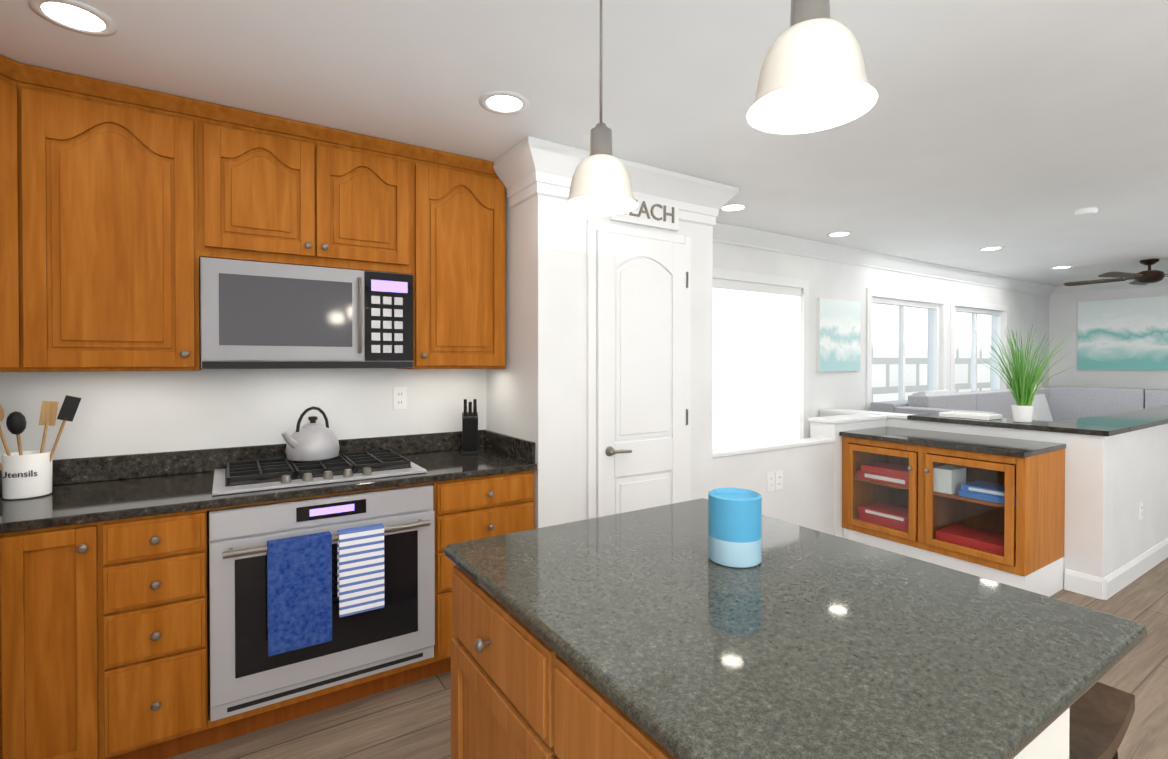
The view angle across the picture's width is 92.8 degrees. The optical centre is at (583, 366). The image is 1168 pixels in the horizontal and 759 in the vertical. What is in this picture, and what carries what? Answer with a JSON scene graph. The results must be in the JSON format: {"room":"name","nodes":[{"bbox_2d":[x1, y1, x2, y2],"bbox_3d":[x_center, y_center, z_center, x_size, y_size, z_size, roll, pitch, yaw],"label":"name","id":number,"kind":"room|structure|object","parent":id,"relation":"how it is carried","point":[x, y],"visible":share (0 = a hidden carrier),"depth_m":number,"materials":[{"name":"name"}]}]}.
{"room":"kitchen","nodes":[
{"label":"kitchen","id":0,"kind":"room"},
{"bbox_2d":[0,242,1048,461],"bbox_3d":[1.843,0.154,4.816,11.150,2.420,0.150,0,1,-33],"label":"wall","id":1,"kind":"structure","parent":0,"point":[127,412],"depth_m":2.74,"materials":[{"name":"paint"}]},
{"bbox_2d":[0,54,47,371],"bbox_3d":[-2.176,-0.504,1.766,0.692,1.046,0.612,0,1,-33],"label":"upper cabinet","id":2,"kind":"object","parent":1,"relation":"attached to","point":[23,120],"depth_m":1.91,"materials":[{"name":"brown wood"}]},
{"bbox_2d":[44,68,203,371],"bbox_3d":[-1.815,-0.507,2.140,0.557,1.046,0.375,0,1,-33],"label":"upper cabinet","id":3,"kind":"object","parent":1,"relation":"attached to","point":[124,208],"depth_m":2.05,"materials":[{"name":"brown wood"}]},
{"bbox_2d":[204,101,415,277],"bbox_3d":[-1.243,-0.736,2.531,0.830,0.594,0.331,0,1,-33],"label":"upper cabinet","id":4,"kind":"object","parent":1,"relation":"attached to","point":[279,190],"depth_m":2.37,"materials":[{"name":"brown wood"}]},
{"bbox_2d":[200,257,412,368],"bbox_3d":[-1.224,-0.211,2.504,0.820,0.437,0.403,0,1,-33],"label":"over-the-range microwave","id":5,"kind":"object","parent":4,"relation":"attached to","point":[260,315],"visible":1,"depth_m":2.34,"materials":[{"name":"silver metal"}]},
{"bbox_2d":[393,387,406,408],"bbox_3d":[-0.964,0.165,2.914,0.070,0.115,0.008,0,1,-33],"label":"electrical outlet","id":6,"kind":"object","parent":1,"relation":"attached to","point":[399,397],"visible":1,"depth_m":2.91,"materials":[{"name":"white plastic"}]},
{"bbox_2d":[396,146,505,368],"bbox_3d":[-0.689,-0.513,2.890,0.488,1.046,0.331,0,1,-33],"label":"upper cabinet","id":7,"kind":"object","parent":1,"relation":"attached to","point":[459,284],"depth_m":2.74,"materials":[{"name":"brown wood"}]},
{"bbox_2d":[712,268,808,448],"bbox_3d":[1.276,-0.035,4.393,1.500,1.395,0.145,0,1,-33],"label":"window","id":8,"kind":"structure","parent":1,"relation":"in","point":[756,369],"depth_m":4.45,"materials":[{"name":"paint"}]},
{"bbox_2d":[816,298,860,371],"bbox_3d":[2.292,-0.278,4.992,0.620,0.640,0.032,0,1,-33],"label":"picture","id":9,"kind":"object","parent":1,"relation":"attached to","point":[838,343],"visible":1,"depth_m":4.96,"materials":[{"name":"paint"}]},
{"bbox_2d":[713,227,1056,296],"bbox_3d":[3.438,-0.953,5.683,7.120,0.220,0.100,0,1,-33],"label":"crown molding","id":10,"kind":"structure","parent":1,"relation":"attached to","point":[748,237],"depth_m":5.16,"materials":[{"name":"paint"}]},
{"bbox_2d":[866,288,946,410],"bbox_3d":[3.290,-0.146,5.688,1.550,1.195,0.145,0,1,-33],"label":"window","id":11,"kind":"structure","parent":1,"relation":"in","point":[934,338],"depth_m":5.71,"materials":[{"name":"paint"}]},
{"bbox_2d":[950,299,1008,392],"bbox_3d":[4.644,-0.154,6.559,1.490,1.195,0.145,0,1,-33],"label":"window","id":12,"kind":"structure","parent":1,"relation":"in","point":[997,314],"depth_m":6.58,"materials":[{"name":"paint"}]},
{"bbox_2d":[0,0,1167,286],"bbox_3d":[3.415,-1.085,2.362,11.150,0.100,6.060,0,1,-33],"label":"ceiling","id":13,"kind":"structure","parent":0,"point":[1020,130],"depth_m":2.09,"materials":[{"name":"paint"}]},
{"bbox_2d":[27,0,116,36],"bbox_3d":[-1.494,-1.025,1.629,0.196,0.006,0.196,0,1,-33],"label":"recessed light","id":14,"kind":"object","parent":13,"relation":"in","point":[78,16],"visible":1,"depth_m":1.63,"materials":[{"name":"paint"}]},
{"bbox_2d":[479,90,528,114],"bbox_3d":[-0.312,-1.030,2.176,0.196,0.006,0.196,0,1,-33],"label":"recessed light","id":15,"kind":"object","parent":13,"relation":"in","point":[504,102],"visible":1,"depth_m":2.17,"materials":[{"name":"paint"}]},
{"bbox_2d":[564,0,637,215],"bbox_3d":[0.041,-0.706,1.335,0.180,0.639,0.180,0,1,-33],"label":"pendant light","id":16,"kind":"object","parent":13,"relation":"hanging from","point":[601,185],"visible":1,"depth_m":1.31,"materials":[{"name":"white glass"}]},
{"bbox_2d":[719,203,747,211],"bbox_3d":[0.977,-1.043,3.647,0.196,0.006,0.196,0,1,-33],"label":"recessed light","id":17,"kind":"object","parent":13,"relation":"in","point":[731,207],"visible":0.92,"depth_m":3.64,"materials":[{"name":"paint"}]},
{"bbox_2d":[747,0,877,133],"bbox_3d":[0.335,-0.702,0.823,0.180,0.639,0.180,0,1,-33],"label":"pendant light","id":18,"kind":"object","parent":13,"relation":"hanging from","point":[813,76],"visible":1,"depth_m":0.80,"materials":[{"name":"white glass"}]},
{"bbox_2d":[826,231,852,236],"bbox_3d":[2.024,-1.049,4.404,0.196,0.006,0.196,0,1,-33],"label":"recessed light","id":19,"kind":"object","parent":13,"relation":"in","point":[839,234],"visible":0.94,"depth_m":4.39,"materials":[{"name":"paint"}]},
{"bbox_2d":[978,246,1004,250],"bbox_3d":[3.636,-1.054,4.966,0.196,0.006,0.196,0,1,-33],"label":"recessed light","id":20,"kind":"object","parent":13,"relation":"in","point":[991,248],"visible":0.98,"depth_m":4.96,"materials":[{"name":"paint"}]},
{"bbox_2d":[1050,265,1073,268],"bbox_3d":[5.109,-1.062,5.949,0.196,0.006,0.196,0,1,-33],"label":"recessed light","id":21,"kind":"object","parent":13,"relation":"in","point":[1061,267],"visible":0.92,"depth_m":5.95,"materials":[{"name":"paint"}]},
{"bbox_2d":[1074,207,1097,216],"bbox_3d":[3.350,-1.030,3.712,0.120,0.032,0.120,0,1,-33],"label":"smoke detector","id":22,"kind":"object","parent":13,"relation":"attached to","point":[1085,212],"visible":1,"depth_m":3.68,"materials":[{"name":"white plastic"}]},
{"bbox_2d":[1063,259,1167,285],"bbox_3d":[5.596,-0.947,5.569,1.279,0.229,1.231,0,1,-33],"label":"ceiling fan","id":23,"kind":"object","parent":13,"relation":"hanging from","point":[1149,275],"visible":1,"depth_m":5.49,"materials":[{"name":"brown wood"}]},
{"bbox_2d":[166,558,1167,758],"bbox_3d":[3.415,1.435,2.384,11.150,0.100,6.060,0,1,-33],"label":"floor","id":24,"kind":"structure","parent":0,"point":[412,720],"depth_m":2.19,"materials":[{"name":"wood"}]},
{"bbox_2d":[0,532,15,758],"bbox_3d":[-1.580,0.953,0.823,0.660,0.886,1.650,0,1,-33],"label":"base cabinet","id":25,"kind":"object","parent":24,"relation":"on","point":[7,635],"depth_m":1.68,"materials":[{"name":"brown wood"}]},
{"bbox_2d":[0,485,7,532],"bbox_3d":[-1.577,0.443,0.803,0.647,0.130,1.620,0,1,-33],"label":"countertop","id":26,"kind":"structure","parent":25,"relation":"on","point":[3,502],"depth_m":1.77,"materials":[{"name":"stone"}]},
{"bbox_2d":[0,429,536,531],"bbox_3d":[-1.426,0.431,2.246,2.463,0.130,0.631,0,1,-33],"label":"countertop","id":27,"kind":"structure","parent":25,"relation":"on","point":[97,489],"depth_m":2.27,"materials":[{"name":"stone"}]},
{"bbox_2d":[0,395,80,499],"bbox_3d":[-1.996,0.286,2.002,0.287,0.361,0.161,0,1,-33],"label":"utensil crock","id":28,"kind":"object","parent":27,"relation":"on","point":[26,474],"visible":1,"depth_m":1.98,"materials":[{"name":"white ceramic"}]},
{"bbox_2d":[212,449,426,495],"bbox_3d":[-1.154,0.441,2.434,0.780,0.044,0.515,0,1,-33],"label":"cooktop","id":29,"kind":"object","parent":27,"relation":"in","point":[253,475],"visible":0.96,"depth_m":2.32,"materials":[{"name":"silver metal"}]},
{"bbox_2d":[281,406,339,461],"bbox_3d":[-1.239,0.299,2.518,0.246,0.237,0.224,0,1,-33],"label":"kettle","id":30,"kind":"object","parent":29,"relation":"on","point":[312,440],"visible":1,"depth_m":2.45,"materials":[{"name":"silver metal"}]},
{"bbox_2d":[461,399,478,454],"bbox_3d":[-0.604,0.315,2.946,0.090,0.290,0.154,0,1,-13],"label":"knife block","id":31,"kind":"object","parent":27,"relation":"on","point":[470,432],"visible":1,"depth_m":2.90,"materials":[{"name":"black metal"}]},
{"bbox_2d":[12,470,534,758],"bbox_3d":[-1.423,0.941,2.247,2.463,0.886,0.635,0,1,-33],"label":"base cabinets","id":32,"kind":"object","parent":24,"relation":"on","point":[104,639],"depth_m":1.86,"materials":[{"name":"brown wood"}]},
{"bbox_2d":[209,484,434,721],"bbox_3d":[-1.111,0.880,2.375,0.800,0.739,0.647,0,1,-33],"label":"oven","id":33,"kind":"object","parent":32,"relation":"in","point":[247,673],"visible":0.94,"depth_m":2.13,"materials":[{"name":"silver metal"}]},
{"bbox_2d":[267,531,331,655],"bbox_3d":[-1.045,0.829,2.047,0.210,0.402,0.044,0,1,-33],"label":"towel","id":34,"kind":"object","parent":33,"relation":"hanging from","point":[299,592],"visible":1,"depth_m":2.03,"materials":[{"name":"blue fabric"}]},
{"bbox_2d":[337,524,383,617],"bbox_3d":[-0.866,0.788,2.162,0.165,0.322,0.044,0,1,-33],"label":"striped towel","id":35,"kind":"object","parent":33,"relation":"hanging from","point":[360,569],"visible":0.98,"depth_m":2.14,"materials":[{"name":"white fabric"}]},
{"bbox_2d":[451,565,1069,758],"bbox_3d":[0.198,0.950,1.163,0.678,0.890,1.083,0,1,-33],"label":"kitchen island","id":36,"kind":"object","parent":24,"relation":"on","point":[519,690],"visible":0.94,"depth_m":1.09,"materials":[{"name":"brown wood"}]},
{"bbox_2d":[444,498,1146,758],"bbox_3d":[0.335,0.487,1.249,0.950,0.031,1.140,0,1,-33],"label":"island countertop","id":37,"kind":"structure","parent":36,"relation":"on","point":[657,624],"depth_m":0.97,"materials":[{"name":"stone"}]},
{"bbox_2d":[708,488,761,567],"bbox_3d":[0.368,0.390,1.359,0.126,0.161,0.126,0,1,-33],"label":"cup","id":38,"kind":"object","parent":37,"relation":"on","point":[734,527],"visible":1,"depth_m":1.31,"materials":[{"name":"blue plastic"}]},
{"bbox_2d":[839,426,1065,596],"bbox_3d":[2.403,0.923,3.727,0.653,0.900,1.110,0,1,-33],"label":"base cabinet","id":39,"kind":"object","parent":24,"relation":"on","point":[990,508],"visible":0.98,"depth_m":3.51,"materials":[{"name":"wood"}]},
{"bbox_2d":[870,385,1167,421],"bbox_3d":[4.911,0.787,5.321,3.950,1.145,2.190,0,1,-33],"label":"sofa","id":40,"kind":"object","parent":24,"relation":"on","point":[1056,403],"visible":0.06,"depth_m":6.13,"materials":[{"name":"fabric"}]},
{"bbox_2d":[1069,682,1134,758],"bbox_3d":[0.867,1.023,1.138,0.362,0.746,0.342,0,1,-33],"label":"stool","id":41,"kind":"object","parent":24,"relation":"on","point":[1100,716],"visible":0.31,"depth_m":1.07,"materials":[{"name":"brown wood"}]},
{"bbox_2d":[486,190,886,537],"bbox_3d":[0.918,0.163,3.756,3.107,2.420,0.630,0,1,-33],"label":"wall","id":42,"kind":"structure","parent":0,"point":[536,390],"depth_m":2.82,"materials":[{"name":"paint"}]},
{"bbox_2d":[493,145,526,208],"bbox_3d":[-0.346,-0.927,2.743,0.105,0.220,0.290,0,1,-33],"label":"crown molding","id":43,"kind":"structure","parent":42,"relation":"attached to","point":[505,166],"depth_m":2.78,"materials":[{"name":"paint"}]},
{"bbox_2d":[517,136,744,231],"bbox_3d":[0.299,-0.929,2.911,1.370,0.220,0.105,0,1,-33],"label":"crown molding","id":44,"kind":"structure","parent":42,"relation":"attached to","point":[527,168],"depth_m":2.88,"materials":[{"name":"paint"}]},
{"bbox_2d":[587,220,690,518],"bbox_3d":[0.316,0.322,2.972,0.695,2.115,0.040,0,1,-33],"label":"door frame","id":45,"kind":"structure","parent":42,"relation":"attached to","point":[593,227],"depth_m":2.80,"materials":[{"name":"paint"}]},
{"bbox_2d":[596,231,685,517],"bbox_3d":[0.330,0.344,2.951,0.595,2.055,0.082,0,1,-33],"label":"pantry door","id":46,"kind":"structure","parent":42,"relation":"in","point":[640,373],"depth_m":2.94,"materials":[{"name":"paint"}]},
{"bbox_2d":[610,197,678,230],"bbox_3d":[0.333,-0.831,2.978,0.460,0.150,0.029,0,1,-33],"label":"sign","id":47,"kind":"object","parent":42,"relation":"attached to","point":[654,214],"visible":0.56,"depth_m":2.99,"materials":[{"name":"paint"}]},
{"bbox_2d":[713,232,724,235],"bbox_3d":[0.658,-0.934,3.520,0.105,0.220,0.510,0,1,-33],"label":"crown molding","id":48,"kind":"structure","parent":42,"relation":"attached to","point":[714,233],"depth_m":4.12,"materials":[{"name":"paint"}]},
{"bbox_2d":[767,472,774,491],"bbox_3d":[1.218,0.749,3.621,0.075,0.120,0.008,0,1,-33],"label":"electrical outlet","id":49,"kind":"object","parent":42,"relation":"attached to","point":[770,481],"visible":1,"depth_m":3.62,"materials":[{"name":"white plastic"}]},
{"bbox_2d":[775,471,782,489],"bbox_3d":[1.285,0.749,3.664,0.075,0.120,0.008,0,1,-33],"label":"electrical outlet","id":50,"kind":"object","parent":42,"relation":"attached to","point":[778,480],"visible":1,"depth_m":3.66,"materials":[{"name":"white plastic"}]},
{"bbox_2d":[819,408,1039,439],"bbox_3d":[2.614,0.868,4.326,0.399,1.000,1.512,0,1,-33],"label":"wall","id":51,"kind":"structure","parent":0,"point":[1004,427],"depth_m":3.98,"materials":[{"name":"paint"}]},
{"bbox_2d":[939,411,1001,419],"bbox_3d":[2.803,0.354,4.037,0.220,0.030,0.320,0,1,-33],"label":"tray","id":52,"kind":"object","parent":51,"relation":"on","point":[972,415],"visible":1,"depth_m":4.00,"materials":[{"name":"white ceramic"}]},
{"bbox_2d":[976,325,1076,422],"bbox_3d":[2.946,0.046,3.737,0.578,0.652,0.553,0,1,-33],"label":"potted plant","id":53,"kind":"object","parent":51,"relation":"on","point":[1022,410],"visible":1,"depth_m":3.71,"materials":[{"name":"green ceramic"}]},
{"bbox_2d":[1031,405,1167,577],"bbox_3d":[4.359,0.868,4.318,3.325,1.000,0.390,0,1,-33],"label":"wall","id":54,"kind":"structure","parent":0,"point":[1116,469],"depth_m":3.45,"materials":[{"name":"paint"}]},
{"bbox_2d":[1064,538,1167,599],"bbox_3d":[4.454,1.317,3.051,8.280,0.125,5.660,0,1,-33],"label":"baseboard","id":55,"kind":"structure","parent":54,"relation":"attached to","point":[1114,582],"depth_m":3.42,"materials":[{"name":"paint"}]},
{"bbox_2d":[1139,502,1142,519],"bbox_3d":[3.682,0.954,3.675,0.070,0.115,0.008,0,1,-33],"label":"electrical outlet","id":56,"kind":"object","parent":54,"relation":"attached to","point":[1140,510],"visible":1,"depth_m":3.67,"materials":[{"name":"white plastic"}]},
{"bbox_2d":[1049,287,1167,389],"bbox_3d":[7.998,0.149,5.322,0.150,2.420,5.660,0,1,-33],"label":"wall","id":57,"kind":"structure","parent":0,"point":[1063,309],"depth_m":7.41,"materials":[{"name":"paint"}]},
{"bbox_2d":[1057,277,1167,295],"bbox_3d":[7.923,-1.001,5.198,0.100,0.115,5.550,0,1,-33],"label":"crown molding","id":58,"kind":"structure","parent":57,"relation":"attached to","point":[1121,285],"depth_m":7.11,"materials":[{"name":"paint"}]},
{"bbox_2d":[1077,296,1167,370],"bbox_3d":[6.964,-0.403,6.756,0.032,0.900,1.500,0,1,-33],"label":"picture","id":59,"kind":"object","parent":57,"relation":"attached to","point":[1124,334],"visible":1,"depth_m":7.00,"materials":[{"name":"paint"}]},
{"label":"outside","id":60,"kind":"structure","parent":0,"visible":0},
{"bbox_2d":[872,304,990,401],"bbox_3d":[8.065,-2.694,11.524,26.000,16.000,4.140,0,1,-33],"label":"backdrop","id":61,"kind":"structure","parent":60,"point":[915,377],"depth_m":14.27,"materials":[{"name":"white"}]}
]}

